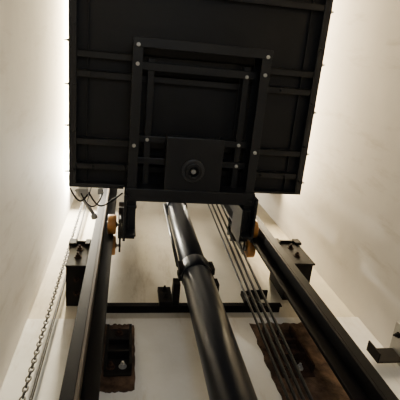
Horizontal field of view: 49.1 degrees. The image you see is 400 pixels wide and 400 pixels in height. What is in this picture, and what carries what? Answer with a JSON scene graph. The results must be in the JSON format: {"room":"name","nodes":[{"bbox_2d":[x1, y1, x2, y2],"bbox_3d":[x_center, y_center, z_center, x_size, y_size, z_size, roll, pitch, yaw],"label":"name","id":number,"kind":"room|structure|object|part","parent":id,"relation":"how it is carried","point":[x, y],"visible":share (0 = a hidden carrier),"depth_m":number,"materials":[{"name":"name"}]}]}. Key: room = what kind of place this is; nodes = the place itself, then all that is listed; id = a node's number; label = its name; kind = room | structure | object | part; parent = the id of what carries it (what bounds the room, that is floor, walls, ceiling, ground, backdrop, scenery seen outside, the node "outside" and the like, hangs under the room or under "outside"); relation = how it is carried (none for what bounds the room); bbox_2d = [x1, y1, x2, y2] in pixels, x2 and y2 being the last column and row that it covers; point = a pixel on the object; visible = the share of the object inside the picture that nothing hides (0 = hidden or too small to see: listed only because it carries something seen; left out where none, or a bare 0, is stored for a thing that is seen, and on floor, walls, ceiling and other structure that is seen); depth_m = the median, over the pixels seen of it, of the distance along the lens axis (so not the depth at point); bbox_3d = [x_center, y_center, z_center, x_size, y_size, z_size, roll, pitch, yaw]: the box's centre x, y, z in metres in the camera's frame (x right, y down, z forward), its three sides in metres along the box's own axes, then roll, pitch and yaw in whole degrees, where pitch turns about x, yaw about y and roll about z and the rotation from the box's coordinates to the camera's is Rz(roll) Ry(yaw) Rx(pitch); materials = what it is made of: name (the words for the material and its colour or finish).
{"room":"elevator shaft","nodes":[
{"label":"elevator shaft","id":0,"kind":"room"},
{"bbox_2d":[0,0,77,388],"bbox_3d":[-0.872,-0.544,2.133,0.150,6.600,2.450,2,-72,-10],"label":"wall","id":1,"kind":"structure","parent":0,"point":[36,198],"depth_m":2.02,"materials":[{"name":"paint"}]},
{"bbox_2d":[0,187,399,399],"bbox_3d":[-0.046,0.572,2.647,1.740,6.600,0.170,2,-72,-10],"label":"wall","id":2,"kind":"structure","parent":0,"point":[144,263],"depth_m":2.28,"materials":[{"name":"paint"}]},
{"bbox_2d":[65,239,90,305],"bbox_3d":[-0.661,0.387,2.368,0.117,0.300,0.278,2,-72,-10],"label":"bracket","id":3,"kind":"object","parent":2,"relation":"attached to","point":[76,262],"visible":0.82,"depth_m":2.27,"materials":[{"name":"metal"}]},
{"bbox_2d":[103,324,131,376],"bbox_3d":[-0.361,0.650,1.940,0.115,0.320,0.048,2,-72,-10],"label":"bracket","id":4,"kind":"object","parent":2,"relation":"attached to","point":[118,344],"visible":1,"depth_m":1.89,"materials":[{"name":"metal"}]},
{"bbox_2d":[100,323,134,392],"bbox_3d":[-0.371,0.682,1.933,0.168,0.462,0.004,2,-72,-10],"label":"mortar patch","id":5,"kind":"object","parent":2,"relation":"attached to","point":[108,384],"visible":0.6,"depth_m":1.78,"materials":[{"name":"brown concrete"}]},
{"bbox_2d":[107,303,281,312],"bbox_3d":[-0.041,0.578,2.322,0.980,0.035,0.059,2,-72,-10],"label":"beam","id":6,"kind":"structure","parent":2,"relation":"attached to","point":[111,307],"depth_m":2.31,"materials":[{"name":"metal"}]},
{"bbox_2d":[157,287,267,306],"bbox_3d":[0.075,0.510,2.373,0.600,0.160,0.060,2,-72,-10],"label":"brackets","id":7,"kind":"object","parent":6,"relation":"attached to","point":[162,302],"depth_m":2.35,"materials":[{"name":"black metal"}]},
{"bbox_2d":[161,285,251,300],"bbox_3d":[0.043,0.497,2.358,0.493,0.123,0.027,2,-72,-10],"label":"bolts","id":8,"kind":"object","parent":7,"relation":"attached to","point":[164,289],"depth_m":2.35,"materials":[{"name":"black metal"}]},
{"bbox_2d":[261,325,314,377],"bbox_3d":[0.404,0.691,2.044,0.150,0.340,0.048,2,-72,-10],"label":"bracket","id":9,"kind":"object","parent":2,"relation":"attached to","point":[306,365],"visible":0.64,"depth_m":1.99,"materials":[{"name":"metal"}]},
{"bbox_2d":[269,238,314,299],"bbox_3d":[0.553,0.414,2.646,0.162,0.320,0.278,2,-72,-10],"label":"bracket","id":10,"kind":"object","parent":2,"relation":"attached to","point":[303,262],"visible":0.49,"depth_m":2.57,"materials":[{"name":"metal"}]},
{"bbox_2d":[249,322,349,399],"bbox_3d":[0.473,0.758,1.951,0.349,0.734,0.004,2,-72,-10],"label":"mortar patch","id":11,"kind":"object","parent":2,"relation":"attached to","point":[325,385],"visible":0.56,"depth_m":1.91,"materials":[{"name":"brown concrete"}]},
{"bbox_2d":[255,0,399,365],"bbox_3d":[0.989,-0.469,2.456,0.150,6.600,2.450,2,-72,-10],"label":"wall","id":12,"kind":"structure","parent":0,"point":[345,216],"depth_m":2.49,"materials":[{"name":"paint"}]},
{"bbox_2d":[366,321,399,363],"bbox_3d":[0.873,0.680,2.008,0.140,0.180,0.170,2,-72,-10],"label":"bracket","id":13,"kind":"object","parent":12,"relation":"attached to","point":[391,354],"visible":1,"depth_m":2.05,"materials":[{"name":"metal"}]},
{"bbox_3d":[0.864,0.704,2.036,0.134,0.100,0.053,2,-72,-10],"label":"angle leg","id":14,"kind":"part","parent":13,"relation":"part of","materials":[{"name":"metal"}]},
{"bbox_3d":[0.939,0.683,2.020,0.005,0.180,0.170,2,-72,-10],"label":"wall plate","id":15,"kind":"part","parent":13,"relation":"part of","materials":[{"name":"metal"}]},
{"bbox_3d":[0.560,0.566,-0.839,2.040,0.100,2.450,2,-72,-10],"label":"floor","id":16,"kind":"structure","parent":0,"visible":0},
{"bbox_2d":[29,188,91,399],"bbox_3d":[-0.679,0.574,2.018,0.014,5.590,0.011,2,-72,-10],"label":"cable","id":17,"kind":"object","parent":16,"relation":"on","point":[64,281],"visible":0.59,"depth_m":1.95,"materials":[{"name":"grey metal"}]},
{"bbox_2d":[59,188,117,399],"bbox_3d":[-0.547,0.306,2.423,0.115,6.500,0.140,2,-72,-10],"label":"rail","id":18,"kind":"object","parent":16,"relation":"on","point":[82,374],"visible":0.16,"depth_m":1.79,"materials":[{"name":"metal"}]},
{"bbox_3d":[-0.520,0.307,2.428,0.059,6.500,0.016,2,-72,-10],"label":"blade","id":19,"kind":"part","parent":18,"relation":"part of","materials":[{"name":"black paint"}]},
{"bbox_2d":[107,36,273,257],"bbox_3d":[-0.217,-0.592,3.611,0.952,2.800,1.285,2,-72,-10],"label":"frame","id":20,"kind":"object","parent":18,"relation":"attached to","point":[193,166],"visible":0.91,"depth_m":2.37,"materials":[{"name":"black paint"}]},
{"bbox_3d":[-0.492,0.128,2.806,0.060,0.115,0.210,2,-72,-10],"label":"guide shoe plate","id":21,"kind":"part","parent":20,"relation":"part of","materials":[{"name":"black paint"}]},
{"bbox_3d":[-0.356,-0.308,2.355,0.050,0.150,1.060,2,-72,-10],"label":"arm","id":22,"kind":"part","parent":20,"relation":"part of","materials":[{"name":"black paint"}]},
{"bbox_3d":[-0.287,-0.385,2.401,0.035,0.085,0.750,2,-72,-10],"label":"arm","id":23,"kind":"part","parent":20,"relation":"part of","materials":[{"name":"black paint"}]},
{"bbox_3d":[-0.039,-0.203,2.404,0.310,0.100,0.290,2,-72,-10],"label":"buffer plate","id":24,"kind":"part","parent":20,"relation":"part of","materials":[{"name":"black paint"}]},
{"bbox_2d":[64,0,333,194],"bbox_3d":[-0.164,-1.120,3.427,1.430,2.342,1.470,2,-72,-10],"label":"car","id":25,"kind":"object","parent":20,"relation":"on","point":[102,33],"visible":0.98,"depth_m":2.43,"materials":[{"name":"black paint"}]},
{"bbox_2d":[19,201,83,399],"bbox_3d":[-0.700,0.545,2.004,0.019,5.600,0.019,2,-72,-10],"label":"hanging chain","id":26,"kind":"object","parent":25,"relation":"hanging from","point":[62,268],"visible":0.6,"depth_m":2.01,"materials":[{"name":"grey metal"}]},
{"bbox_2d":[69,185,123,219],"bbox_3d":[-0.594,0.018,2.493,0.305,0.170,0.185,2,-72,-10],"label":"wiring","id":27,"kind":"object","parent":25,"relation":"attached to","point":[83,192],"visible":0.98,"depth_m":2.49,"materials":[{"name":"black rubber"}]},
{"bbox_3d":[-0.646,0.020,2.497,0.043,0.087,0.194,-30,-69,2],"label":"switch arm","id":28,"kind":"part","parent":27,"relation":"part of"},
{"bbox_3d":[0.243,0.158,2.934,0.085,0.115,0.210,2,-72,-10],"label":"guide shoe plate","id":29,"kind":"part","parent":20,"relation":"part of","materials":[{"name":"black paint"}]},
{"bbox_3d":[0.215,-0.365,2.489,0.035,0.085,0.750,2,-72,-10],"label":"arm","id":30,"kind":"part","parent":20,"relation":"part of","materials":[{"name":"black paint"}]},
{"bbox_3d":[0.289,-0.282,2.467,0.050,0.150,1.060,2,-72,-10],"label":"arm","id":31,"kind":"part","parent":20,"relation":"part of","materials":[{"name":"black paint"}]},
{"bbox_2d":[208,204,312,399],"bbox_3d":[0.252,0.341,2.156,0.420,5.740,0.053,2,-72,-10],"label":"ropes","id":32,"kind":"object","parent":20,"relation":"hanging from","point":[293,377],"visible":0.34,"depth_m":1.74,"materials":[{"name":"black metal"}]},
{"bbox_2d":[163,202,257,399],"bbox_3d":[0.015,0.506,2.079,0.300,5.560,0.237,2,-72,-10],"label":"hydraulic cylinder","id":33,"kind":"object","parent":16,"relation":"on","point":[226,376],"visible":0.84,"depth_m":1.85,"materials":[{"name":"black metal"}]},
{"bbox_2d":[252,215,398,399],"bbox_3d":[0.422,0.346,2.591,0.115,6.500,0.140,2,-72,-10],"label":"rail","id":34,"kind":"object","parent":16,"relation":"on","point":[355,373],"visible":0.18,"depth_m":1.87,"materials":[{"name":"black metal"}]}
]}

